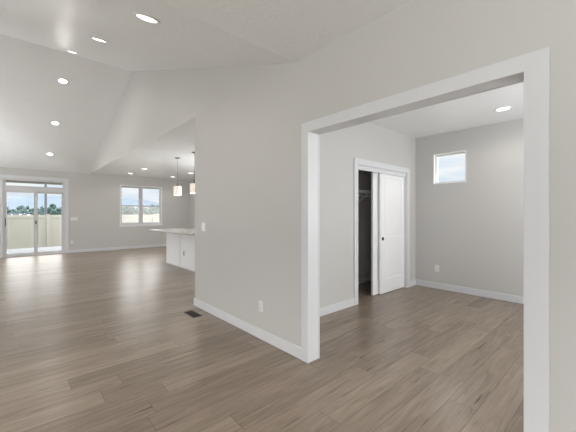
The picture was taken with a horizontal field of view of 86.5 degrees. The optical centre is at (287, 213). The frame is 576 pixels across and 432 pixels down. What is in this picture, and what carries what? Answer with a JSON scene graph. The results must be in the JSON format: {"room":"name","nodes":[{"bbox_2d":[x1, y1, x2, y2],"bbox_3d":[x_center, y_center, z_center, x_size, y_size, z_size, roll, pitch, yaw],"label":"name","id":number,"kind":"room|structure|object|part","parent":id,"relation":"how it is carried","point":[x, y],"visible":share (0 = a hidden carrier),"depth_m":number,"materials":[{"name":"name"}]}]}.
{"room":"empty living room","nodes":[
{"label":"empty living room","id":0,"kind":"room"},
{"bbox_2d":[0,34,131,172],"bbox_3d":[-7.243,-2.324,7.072,5.330,1.930,5.400,0,0,-42],"label":"ceiling","id":1,"kind":"structure","parent":0,"point":[32,97],"depth_m":7.34,"materials":[{"name":"white paint"}]},
{"bbox_2d":[50,121,59,124],"bbox_3d":[-6.001,-2.332,7.896,0.199,0.070,0.190,0,0,-37],"label":"recessed light","id":2,"kind":"object","parent":1,"relation":"in","point":[51,122],"visible":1,"depth_m":7.89,"materials":[{"name":"white plastic"}]},
{"bbox_2d":[57,78,68,83],"bbox_3d":[-4.902,-2.885,6.667,0.199,0.070,0.190,0,0,-37],"label":"recessed light","id":3,"kind":"object","parent":1,"relation":"in","point":[60,80],"visible":1,"depth_m":6.66,"materials":[{"name":"white plastic"}]},
{"bbox_2d":[0,167,188,249],"bbox_3d":[-7.588,-0.099,10.285,9.100,2.860,0.150,0,0,-42],"label":"wall","id":4,"kind":"structure","parent":0,"point":[94,199],"depth_m":11.09,"materials":[{"name":"paint"}]},
{"bbox_2d":[3,178,64,257],"bbox_3d":[-8.094,0.118,9.810,1.553,2.426,0.164,0,0,-42],"label":"door","id":5,"kind":"structure","parent":4,"relation":"in","point":[6,188],"depth_m":9.78,"materials":[{"name":"white plastic"}]},
{"bbox_3d":[-8.341,0.296,9.565,0.766,2.000,0.040,0,0,-42],"label":"sliding panel","id":6,"kind":"part","parent":5,"relation":"part of","materials":[{"name":"clear glass"}]},
{"bbox_3d":[-7.862,0.296,10.074,0.766,2.000,0.040,0,0,-42],"label":"fixed panel","id":7,"kind":"part","parent":5,"relation":"part of","materials":[{"name":"clear glass"}]},
{"bbox_2d":[0,174,68,257],"bbox_3d":[-8.050,0.076,9.759,1.723,2.510,0.018,0,0,-42],"label":"door frame","id":8,"kind":"structure","parent":4,"relation":"attached to","point":[1,175],"depth_m":9.85,"materials":[{"name":"white paint"}]},
{"bbox_2d":[70,217,77,220],"bbox_3d":[-7.297,0.184,10.438,0.197,0.104,0.011,0,0,-42],"label":"light switch","id":9,"kind":"object","parent":4,"relation":"attached to","point":[71,218],"visible":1,"depth_m":10.42,"materials":[{"name":"white plastic"}]},
{"bbox_2d":[69,244,165,252],"bbox_3d":[-7.533,1.280,10.224,8.800,0.103,0.015,0,0,-42],"label":"baseboard","id":10,"kind":"structure","parent":4,"relation":"attached to","point":[153,245],"depth_m":11.27,"materials":[{"name":"white paint"}]},
{"bbox_2d":[119,185,162,226],"bbox_3d":[-5.700,-0.288,11.923,1.579,1.559,0.175,0,0,-42],"label":"window","id":11,"kind":"structure","parent":4,"relation":"in","point":[140,205],"depth_m":11.90,"materials":[{"name":"white plastic"}]},
{"bbox_3d":[-6.036,-0.649,11.703,0.646,0.750,0.028,0,0,-42],"label":"sash","id":12,"kind":"part","parent":11,"relation":"part of","materials":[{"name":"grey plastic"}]},
{"bbox_3d":[-6.016,0.034,11.681,0.646,0.705,0.028,0,0,-42],"label":"sash","id":13,"kind":"part","parent":11,"relation":"part of","materials":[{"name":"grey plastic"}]},
{"bbox_3d":[-5.674,0.452,11.893,1.579,0.079,0.095,0,0,-42],"label":"sill","id":14,"kind":"part","parent":11,"relation":"part of","materials":[{"name":"white paint"}]},
{"bbox_3d":[-5.467,-0.649,12.211,0.686,0.750,0.028,0,0,-42],"label":"sash","id":15,"kind":"part","parent":11,"relation":"part of","materials":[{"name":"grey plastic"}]},
{"bbox_3d":[-5.447,0.034,12.189,0.686,0.705,0.028,0,0,-42],"label":"sash","id":16,"kind":"part","parent":11,"relation":"part of","materials":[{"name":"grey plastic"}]},
{"bbox_2d":[0,0,294,70],"bbox_3d":[-3.671,-2.349,3.078,5.330,1.880,5.317,0,0,-42],"label":"ceiling","id":17,"kind":"structure","parent":0,"point":[181,40],"depth_m":3.19,"materials":[{"name":"white paint"}]},
{"bbox_2d":[90,36,107,42],"bbox_3d":[-2.389,-2.198,3.872,0.199,0.070,0.190,0,0,-37],"label":"recessed light","id":18,"kind":"object","parent":17,"relation":"attached to","point":[94,38],"visible":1,"depth_m":3.86,"materials":[{"name":"white plastic"}]},
{"bbox_2d":[133,12,159,23],"bbox_3d":[-1.141,-1.579,2.476,0.199,0.070,0.190,0,0,-37],"label":"recessed light","id":19,"kind":"object","parent":17,"relation":"attached to","point":[144,17],"visible":1,"depth_m":2.46,"materials":[{"name":"white plastic"}]},
{"bbox_2d":[0,246,523,431],"bbox_3d":[-2.489,1.406,4.583,9.100,0.150,15.450,0,0,-42],"label":"floor","id":20,"kind":"structure","parent":0,"point":[92,341],"depth_m":2.75,"materials":[{"name":"brown wood"}]},
{"bbox_2d":[166,233,194,271],"bbox_3d":[-2.412,0.897,7.776,0.668,0.868,1.908,0,0,-42],"label":"kitchen island","id":21,"kind":"object","parent":20,"relation":"on","point":[176,244],"visible":0.49,"depth_m":7.51,"materials":[{"name":"white paint"}]},
{"bbox_2d":[149,228,194,234],"bbox_3d":[-2.617,0.447,7.855,1.030,0.032,2.500,0,0,-42],"label":"island countertop","id":22,"kind":"structure","parent":21,"relation":"on","point":[184,231],"depth_m":7.81,"materials":[{"name":"stone"}]},
{"bbox_3d":[-2.970,0.882,7.945,0.045,0.838,0.896,0,0,-42],"label":"panel","id":23,"kind":"part","parent":21,"relation":"part of","materials":[{"name":"white paint"}]},
{"bbox_3d":[-2.320,0.882,7.219,0.045,0.838,0.956,0,0,-42],"label":"panel","id":24,"kind":"part","parent":21,"relation":"part of","materials":[{"name":"white paint"}]},
{"bbox_2d":[184,310,201,317],"bbox_3d":[-1.261,1.329,4.058,0.124,0.005,0.290,0,0,-42],"label":"floor vent","id":25,"kind":"object","parent":20,"relation":"in","point":[191,313],"visible":1,"depth_m":4.06,"materials":[{"name":"brown metal"}]},
{"bbox_2d":[90,0,523,180],"bbox_3d":[-2.489,-1.469,4.583,9.100,0.120,15.450,0,0,-42],"label":"ceiling","id":26,"kind":"structure","parent":0,"point":[293,30],"depth_m":2.64,"materials":[{"name":"white paint"}]},
{"bbox_2d":[174,157,181,194],"bbox_3d":[-2.784,-0.938,7.719,0.190,0.942,0.190,0,0,-42],"label":"pendant light","id":27,"kind":"object","parent":26,"relation":"hanging from","point":[177,189],"visible":1,"depth_m":7.66,"materials":[{"name":"white glass"}]},
{"bbox_3d":[-2.784,-0.577,7.719,0.190,0.220,0.190,0,0,-42],"label":"lamp shade","id":28,"kind":"part","parent":27,"relation":"part of","materials":[{"name":"white glass"}]},
{"bbox_2d":[190,152,194,193],"bbox_3d":[-2.147,-0.938,7.028,0.190,0.942,0.190,0,0,-42],"label":"pendant light","id":29,"kind":"object","parent":26,"relation":"hanging from","point":[192,185],"visible":0.62,"depth_m":6.97,"materials":[{"name":"white glass"}]},
{"bbox_3d":[-2.147,-0.577,7.028,0.190,0.220,0.190,0,0,-42],"label":"lamp shade","id":30,"kind":"part","parent":29,"relation":"part of","materials":[{"name":"white glass"}]},
{"bbox_2d":[494,106,511,111],"bbox_3d":[2.887,-1.404,4.111,0.200,0.010,0.200,0,0,-42],"label":"recessed light","id":31,"kind":"object","parent":26,"relation":"in","point":[504,108],"visible":1,"depth_m":4.09,"materials":[{"name":"white plastic"}]},
{"bbox_2d":[90,0,575,431],"bbox_3d":[-1.877,-0.919,5.130,0.120,4.500,15.150,0,0,-42],"label":"wall","id":32,"kind":"structure","parent":0,"point":[249,119],"depth_m":2.87,"materials":[{"name":"paint"}]},
{"bbox_2d":[202,223,205,230],"bbox_3d":[-1.169,0.184,4.240,0.010,0.116,0.118,0,0,-42],"label":"light switch","id":33,"kind":"object","parent":32,"relation":"attached to","point":[203,224],"visible":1,"depth_m":4.22,"materials":[{"name":"white plastic"}]},
{"bbox_2d":[194,298,300,358],"bbox_3d":[0.921,1.280,1.989,0.135,0.103,6.737,0,0,-42],"label":"baseboard","id":34,"kind":"structure","parent":32,"relation":"attached to","point":[282,344],"depth_m":3.34,"materials":[{"name":"white paint"}]},
{"bbox_2d":[259,300,262,312],"bbox_3d":[-0.287,0.987,3.253,0.010,0.116,0.072,0,0,-42],"label":"wall outlet","id":35,"kind":"object","parent":32,"relation":"attached to","point":[260,302],"visible":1,"depth_m":3.24,"materials":[{"name":"white plastic"}]},
{"bbox_2d":[301,47,548,431],"bbox_3d":[0.753,0.258,2.188,0.156,2.146,1.728,0,0,-42],"label":"door frame","id":36,"kind":"structure","parent":32,"relation":"attached to","point":[534,65],"depth_m":1.56,"materials":[{"name":"white paint"}]},
{"bbox_2d":[189,118,523,296],"bbox_3d":[0.897,-0.099,7.510,0.150,2.860,15.300,0,0,-42],"label":"wall","id":37,"kind":"structure","parent":0,"point":[473,229],"depth_m":5.00,"materials":[{"name":"paint"}]},
{"bbox_2d":[433,150,465,183],"bbox_3d":[2.830,-0.792,5.329,0.127,0.534,0.537,0,0,-42],"label":"window","id":38,"kind":"structure","parent":37,"relation":"in","point":[435,156],"depth_m":5.43,"materials":[{"name":"white plastic"}]},
{"bbox_2d":[416,279,523,303],"bbox_3d":[3.775,1.280,4.168,0.015,0.103,4.182,0,0,-42],"label":"baseboard","id":39,"kind":"structure","parent":37,"relation":"attached to","point":[494,295],"depth_m":5.00,"materials":[{"name":"white paint"}]},
{"bbox_2d":[358,170,370,277],"bbox_3d":[0.965,-0.039,5.559,2.350,2.740,0.120,0,0,-42],"label":"wall","id":40,"kind":"structure","parent":0,"point":[364,177],"depth_m":5.94,"materials":[{"name":"paint"}]},
{"bbox_2d":[358,275,370,283],"bbox_3d":[1.055,1.280,5.548,2.230,0.103,0.015,0,0,-42],"label":"baseboard","id":41,"kind":"structure","parent":40,"relation":"attached to","point":[367,278],"depth_m":5.92,"materials":[{"name":"white paint"}]},
{"bbox_2d":[358,190,370,202],"bbox_3d":[1.173,-0.280,5.455,2.266,0.272,0.311,0,0,-42],"label":"wire shelf","id":42,"kind":"object","parent":40,"relation":"attached to","point":[367,192],"visible":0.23,"depth_m":5.50,"materials":[{"name":"white metal"}]},
{"bbox_2d":[320,122,414,307],"bbox_3d":[1.035,-0.039,4.603,3.520,2.740,0.118,0,0,-42],"label":"wall","id":43,"kind":"structure","parent":0,"point":[369,141],"depth_m":4.31,"materials":[{"name":"paint"}]},
{"bbox_2d":[320,279,415,316],"bbox_3d":[1.074,1.280,4.548,3.505,0.103,0.015,0,0,-42],"label":"baseboard","id":44,"kind":"structure","parent":43,"relation":"attached to","point":[329,309],"depth_m":4.20,"materials":[{"name":"white paint"}]},
{"bbox_2d":[371,172,378,294],"bbox_3d":[1.651,0.310,5.199,0.792,2.018,0.034,0,0,-42],"label":"door","id":45,"kind":"structure","parent":43,"relation":"in","point":[374,176],"depth_m":4.95,"materials":[{"name":"white paint"}]},
{"bbox_3d":[1.651,-0.107,5.199,0.578,0.983,0.022,0,0,-42],"label":"panel","id":46,"kind":"part","parent":45,"relation":"part of","materials":[{"name":"white paint"}]},
{"bbox_3d":[1.651,0.784,5.199,0.578,0.600,0.022,0,0,-42],"label":"panel","id":47,"kind":"part","parent":45,"relation":"part of","materials":[{"name":"white paint"}]},
{"bbox_2d":[354,158,409,304],"bbox_3d":[1.540,0.259,5.042,1.662,2.145,0.136,0,0,-42],"label":"door frame","id":48,"kind":"structure","parent":43,"relation":"attached to","point":[357,161],"depth_m":5.04,"materials":[{"name":"white paint"}]},
{"bbox_2d":[379,173,403,294],"bbox_3d":[1.790,0.310,5.259,0.792,2.018,0.039,0,0,-42],"label":"door","id":49,"kind":"structure","parent":43,"relation":"in","point":[391,187],"depth_m":5.21,"materials":[{"name":"white paint"}]},
{"bbox_3d":[1.789,-0.107,5.261,0.578,0.983,0.022,0,0,-42],"label":"panel","id":50,"kind":"part","parent":49,"relation":"part of","materials":[{"name":"white paint"}]},
{"bbox_3d":[1.789,0.784,5.261,0.578,0.600,0.022,0,0,-42],"label":"panel","id":51,"kind":"part","parent":49,"relation":"part of","materials":[{"name":"white paint"}]},
{"label":"outside","id":52,"kind":"structure","parent":0,"visible":0},
{"bbox_3d":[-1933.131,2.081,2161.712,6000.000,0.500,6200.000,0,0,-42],"label":"ground","id":53,"kind":"structure","parent":52,"visible":0},
{"bbox_2d":[17,205,24,213],"bbox_3d":[-143.094,-1.300,164.155,4.166,6.462,4.606,0,0,-42],"label":"tree","id":54,"kind":"object","parent":53,"relation":"on","point":[21,206],"visible":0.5,"depth_m":163.21,"materials":[{"name":"green plant"}]},
{"bbox_2d":[21,206,29,212],"bbox_3d":[-127.124,-0.969,148.696,4.145,5.799,4.563,0,0,-42],"label":"tree","id":55,"kind":"object","parent":53,"relation":"on","point":[24,210],"visible":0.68,"depth_m":147.58,"materials":[{"name":"green plant"}]},
{"bbox_2d":[7,246,61,253],"bbox_3d":[-9.889,1.611,10.609,5.400,0.440,3.400,0,0,-42],"label":"patio","id":56,"kind":"structure","parent":53,"relation":"on","point":[22,250],"depth_m":11.86,"materials":[{"name":"concrete"}]},
{"bbox_2d":[6,180,61,184],"bbox_3d":[-9.889,-0.089,10.609,5.400,2.960,3.400,0,0,-42],"label":"porch roof","id":57,"kind":"structure","parent":56,"relation":"on","point":[8,181],"depth_m":12.35,"materials":[{"name":"grey paint"}]},
{"bbox_2d":[44,184,46,214],"bbox_3d":[-18.653,-2.419,23.565,1.800,8.500,0.170,0,0,-42],"label":"utility pole","id":58,"kind":"object","parent":53,"relation":"on","point":[45,185],"visible":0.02,"depth_m":23.50,"materials":[{"name":"white"}]},
{"bbox_2d":[47,203,57,214],"bbox_3d":[-68.483,-0.511,88.675,2.720,4.885,3.628,0,0,-42],"label":"tree","id":59,"kind":"object","parent":53,"relation":"on","point":[51,210],"visible":0.88,"depth_m":88.10,"materials":[{"name":"green plant"}]},
{"bbox_2d":[56,207,61,214],"bbox_3d":[-74.306,-0.034,99.157,3.807,3.931,3.237,0,0,-42],"label":"tree","id":60,"kind":"object","parent":53,"relation":"on","point":[59,210],"visible":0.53,"depth_m":98.28,"materials":[{"name":"green plant"}]},
{"bbox_2d":[7,214,158,248],"bbox_3d":[-9.278,0.924,15.851,14.250,1.813,0.150,0,0,-42],"label":"privacy fence","id":61,"kind":"object","parent":53,"relation":"on","point":[20,228],"visible":0.24,"depth_m":13.98,"materials":[{"name":"beige plastic"}]},
{"bbox_3d":[-12.010,0.922,13.408,2.250,1.718,0.050,0,0,-42],"label":"panel","id":62,"kind":"part","parent":61,"relation":"part of","materials":[{"name":"beige plastic"}]},
{"bbox_3d":[-11.127,0.924,14.197,0.150,1.813,0.150,0,0,-42],"label":"post","id":63,"kind":"part","parent":61,"relation":"part of","materials":[{"name":"beige plastic"}]},
{"bbox_3d":[-10.258,0.922,14.974,2.210,1.718,0.050,0,0,-42],"label":"panel","id":64,"kind":"part","parent":61,"relation":"part of","materials":[{"name":"beige plastic"}]},
{"bbox_3d":[-8.495,0.922,16.550,2.280,1.718,0.050,0,0,-42],"label":"panel","id":65,"kind":"part","parent":61,"relation":"part of","materials":[{"name":"beige plastic"}]},
{"bbox_2d":[124,206,131,214],"bbox_3d":[-93.411,-1.404,179.471,4.811,6.670,4.533,0,0,-42],"label":"tree","id":66,"kind":"object","parent":53,"relation":"on","point":[126,212],"visible":0.62,"depth_m":178.45,"materials":[{"name":"green plant"}]},
{"bbox_2d":[128,206,133,214],"bbox_3d":[-86.599,-1.302,170.315,4.753,6.467,4.134,0,0,-42],"label":"tree","id":67,"kind":"object","parent":53,"relation":"on","point":[130,208],"visible":0.8,"depth_m":168.74,"materials":[{"name":"green plant"}]},
{"bbox_2d":[132,208,138,214],"bbox_3d":[-59.724,-0.225,120.630,2.860,4.312,3.048,0,0,-42],"label":"tree","id":68,"kind":"object","parent":53,"relation":"on","point":[136,212],"visible":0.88,"depth_m":120.18,"materials":[{"name":"green plant"}]},
{"bbox_2d":[144,207,150,214],"bbox_3d":[-76.071,-0.701,165.556,3.160,5.265,4.254,0,0,-42],"label":"tree","id":69,"kind":"object","parent":53,"relation":"on","point":[147,212],"visible":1,"depth_m":164.49,"materials":[{"name":"green plant"}]},
{"bbox_2d":[148,205,154,214],"bbox_3d":[-98.359,-2.239,219.338,5.308,8.341,6.080,0,0,-42],"label":"tree","id":70,"kind":"object","parent":53,"relation":"on","point":[149,208],"visible":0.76,"depth_m":217.86,"materials":[{"name":"green plant"}]},
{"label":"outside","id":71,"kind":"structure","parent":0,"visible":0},
{"bbox_2d":[7,195,158,213],"bbox_3d":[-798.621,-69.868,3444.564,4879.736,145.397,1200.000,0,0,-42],"label":"hills","id":72,"kind":"structure","parent":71,"point":[12,203],"depth_m":2224.93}
]}

